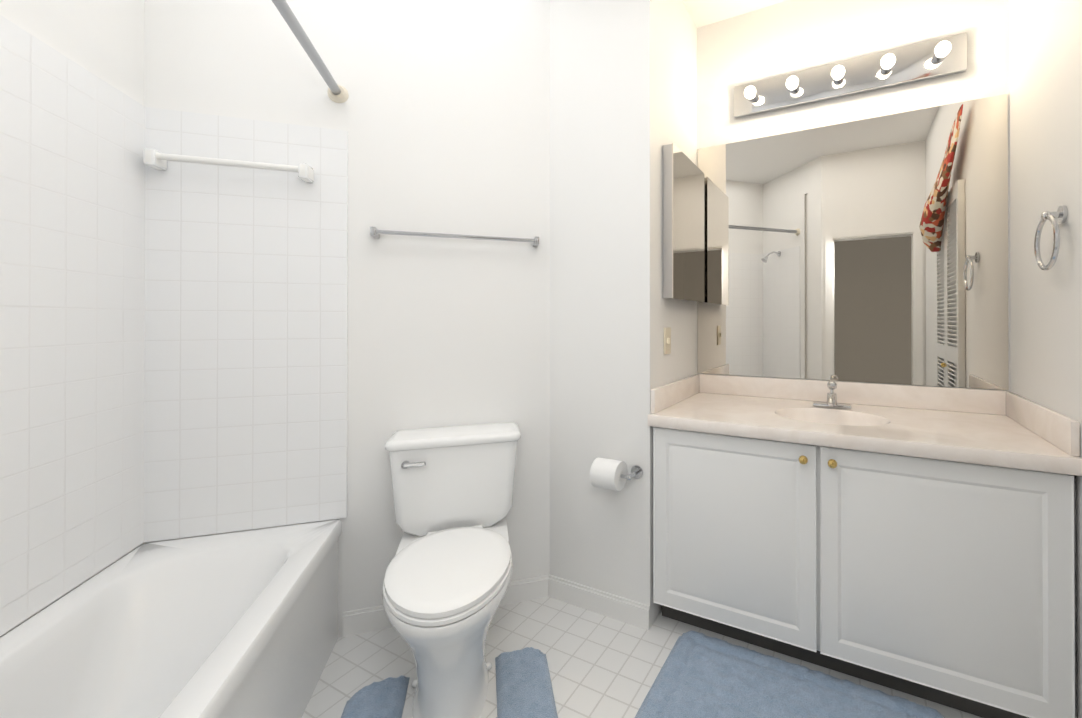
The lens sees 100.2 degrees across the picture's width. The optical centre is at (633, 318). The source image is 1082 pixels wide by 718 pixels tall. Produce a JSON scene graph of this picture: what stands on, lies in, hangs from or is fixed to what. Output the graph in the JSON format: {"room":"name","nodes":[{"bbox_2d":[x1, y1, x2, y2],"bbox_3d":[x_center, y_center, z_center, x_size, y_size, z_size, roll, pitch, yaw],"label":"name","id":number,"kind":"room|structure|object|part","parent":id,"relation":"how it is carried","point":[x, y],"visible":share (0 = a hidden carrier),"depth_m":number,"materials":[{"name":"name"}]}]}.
{"room":"bathroom","nodes":[
{"label":"bathroom","id":0,"kind":"room"},
{"bbox_2d":[0,0,144,637],"bbox_3d":[-1.460,-0.148,0.647,0.120,2.750,2.090,0,0,-19],"label":"wall","id":1,"kind":"structure","parent":0,"point":[103,40],"depth_m":1.35,"materials":[{"name":"white paint"}]},
{"bbox_2d":[0,15,144,635],"bbox_3d":[-1.399,0.015,0.667,0.008,1.506,1.850,0,0,-19],"label":"wall tiles","id":2,"kind":"structure","parent":1,"relation":"attached to","point":[72,236],"depth_m":1.25,"materials":[{"name":"white tile"}]},
{"bbox_2d":[142,0,549,635],"bbox_3d":[-1.069,-0.143,1.862,1.400,2.750,0.200,0,0,-19],"label":"wall","id":3,"kind":"structure","parent":0,"point":[440,116],"depth_m":1.82,"materials":[{"name":"white paint"}]},
{"bbox_2d":[144,107,347,541],"bbox_3d":[-1.403,0.019,1.638,0.607,1.506,0.008,0,0,-19],"label":"wall tile","id":4,"kind":"structure","parent":3,"relation":"attached to","point":[246,350],"depth_m":1.63,"materials":[{"name":"white tile"}]},
{"bbox_2d":[143,148,313,182],"bbox_3d":[-1.427,-0.545,1.590,0.467,0.057,0.070,0,0,-19],"label":"towel rail","id":5,"kind":"object","parent":4,"relation":"attached to","point":[155,159],"visible":1,"depth_m":1.55,"materials":[{"name":"white ceramic"}]},
{"bbox_2d":[272,0,348,102],"bbox_3d":[-0.852,-0.880,0.856,0.072,0.072,1.848,0,0,-19],"label":"curtain rod","id":6,"kind":"object","parent":3,"relation":"attached to","point":[336,92],"visible":0.98,"depth_m":1.44,"materials":[{"name":"silver metal"}]},
{"bbox_2d":[342,575,547,636],"bbox_3d":[-0.753,1.187,1.851,0.789,0.090,0.012,0,0,-19],"label":"baseboard","id":7,"kind":"structure","parent":3,"relation":"attached to","point":[364,620],"depth_m":1.77,"materials":[{"name":"white paint"}]},
{"bbox_2d":[370,227,538,246],"bbox_3d":[-0.716,-0.336,1.836,0.639,0.034,0.074,0,0,-19],"label":"towel rail","id":8,"kind":"object","parent":3,"relation":"attached to","point":[375,232],"visible":1,"depth_m":1.79,"materials":[{"name":"grey metal"}]},
{"bbox_2d":[550,0,696,627],"bbox_3d":[0.015,-0.142,2.046,0.772,2.750,0.547,0,0,-19],"label":"wall","id":9,"kind":"structure","parent":0,"point":[623,92],"depth_m":1.88,"materials":[{"name":"white paint"}]},
{"bbox_2d":[548,575,649,629],"bbox_3d":[-0.156,1.187,1.872,0.491,0.090,0.012,0,0,26],"label":"baseboard","id":10,"kind":"structure","parent":9,"relation":"attached to","point":[631,612],"depth_m":1.86,"materials":[{"name":"white paint"}]},
{"bbox_2d":[590,457,642,490],"bbox_3d":[-0.070,0.617,1.765,0.181,0.112,0.130,0,0,26],"label":"paper holder","id":11,"kind":"object","parent":9,"relation":"attached to","point":[610,474],"visible":1,"depth_m":1.73,"materials":[{"name":"white paper"}]},
{"bbox_2d":[664,327,670,354],"bbox_3d":[0.152,0.095,1.927,0.015,0.115,0.072,0,0,26],"label":"switch plate","id":12,"kind":"object","parent":9,"relation":"attached to","point":[667,340],"visible":1,"depth_m":1.92,"materials":[{"name":"beige plastic"}]},
{"bbox_2d":[663,143,703,301],"bbox_3d":[0.244,-0.412,2.075,0.049,0.654,0.439,0,0,26],"label":"medicine cabinet mirror","id":13,"kind":"object","parent":9,"relation":"attached to","point":[683,226],"visible":1,"depth_m":1.97,"materials":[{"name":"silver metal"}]},
{"bbox_2d":[302,596,981,717],"bbox_3d":[0.503,1.256,0.488,4.100,0.060,4.200,0,0,-19],"label":"floor","id":14,"kind":"structure","parent":0,"point":[601,666],"depth_m":1.61,"materials":[{"name":"tile"}]},
{"bbox_2d":[0,520,341,717],"bbox_3d":[-1.118,1.000,0.758,0.598,0.455,1.846,0,0,-19],"label":"bathtub","id":15,"kind":"object","parent":14,"relation":"on","point":[242,624],"visible":1,"depth_m":1.29,"materials":[{"name":"white ceramic"}]},
{"bbox_2d":[341,647,557,717],"bbox_3d":[-0.526,1.213,1.252,0.632,0.030,0.664,0,0,-19],"label":"area rug","id":16,"kind":"object","parent":14,"relation":"on","point":[524,689],"visible":1,"depth_m":1.43,"materials":[{"name":"blue fabric"}]},
{"bbox_2d":[382,422,520,717],"bbox_3d":[-0.614,0.836,1.512,0.478,0.790,0.734,0,0,-19],"label":"toilet","id":17,"kind":"object","parent":14,"relation":"on","point":[448,574],"visible":1,"depth_m":1.45,"materials":[{"name":"white ceramic"}]},
{"bbox_2d":[634,630,944,717],"bbox_3d":[0.467,1.216,1.321,0.872,0.026,0.560,0,0,26],"label":"area rug","id":18,"kind":"object","parent":14,"relation":"on","point":[701,675],"visible":1,"depth_m":1.45,"materials":[{"name":"blue fabric"}]},
{"bbox_2d":[648,374,1081,717],"bbox_3d":[0.766,0.748,1.741,1.276,0.967,0.630,0,0,26],"label":"bathroom vanity","id":19,"kind":"object","parent":14,"relation":"on","point":[918,541],"visible":1,"depth_m":1.46,"materials":[{"name":"white paint"}]},
{"bbox_3d":[0.353,0.778,1.642,0.600,0.694,0.019,0,0,26],"label":"door","id":20,"kind":"part","parent":19,"relation":"part of","materials":[{"name":"white paint"}]},
{"bbox_3d":[0.616,0.475,1.484,0.118,0.030,0.034,0,0,26],"label":"knob","id":21,"kind":"part","parent":19,"relation":"part of","materials":[{"name":"gold metal"}]},
{"bbox_2d":[813,381,850,408],"bbox_3d":[0.828,0.321,1.856,0.150,0.112,0.162,0,0,26],"label":"faucet","id":22,"kind":"object","parent":19,"relation":"on","point":[831,403],"depth_m":1.89,"materials":[{"name":"silver metal"}]},
{"bbox_3d":[0.920,0.777,1.362,0.640,0.694,0.019,0,0,26],"label":"door","id":23,"kind":"part","parent":19,"relation":"part of","materials":[{"name":"white paint"}]},
{"bbox_2d":[682,0,787,27],"bbox_3d":[0.503,-1.554,0.499,4.100,0.060,4.200,0,0,-19],"label":"ceiling","id":24,"kind":"structure","parent":0,"point":[704,12],"depth_m":2.17,"materials":[{"name":"white paint"}]},
{"bbox_2d":[697,0,1010,390],"bbox_3d":[0.919,-0.142,2.089,1.550,2.750,0.120,0,0,26],"label":"wall","id":25,"kind":"structure","parent":0,"point":[783,38],"depth_m":2.02,"materials":[{"name":"white paint"}]},
{"bbox_2d":[734,32,966,117],"bbox_3d":[0.908,-1.077,1.968,0.940,0.150,0.111,0,0,26],"label":"sconce","id":26,"kind":"object","parent":25,"relation":"attached to","point":[935,58],"visible":0.98,"depth_m":1.95,"materials":[{"name":"silver metal"}]},
{"bbox_2d":[697,94,1008,389],"bbox_3d":[0.903,-0.301,2.026,1.268,1.162,0.006,0,0,27],"label":"vanity mirror","id":27,"kind":"object","parent":25,"relation":"attached to","point":[873,250],"visible":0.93,"depth_m":1.96,"materials":[{"name":"clear glass"}]},
{"bbox_2d":[1009,0,1081,717],"bbox_3d":[1.007,-0.148,0.652,0.120,2.750,2.380,0,0,26],"label":"wall","id":28,"kind":"structure","parent":0,"point":[1045,60],"depth_m":1.41,"materials":[{"name":"white paint"}]},
{"bbox_2d":[1034,205,1067,270],"bbox_3d":[1.234,-0.237,1.309,0.052,0.188,0.164,0,0,26],"label":"towel ring","id":29,"kind":"object","parent":28,"relation":"attached to","point":[1059,215],"visible":1,"depth_m":1.29,"materials":[{"name":"silver metal"}]}
]}

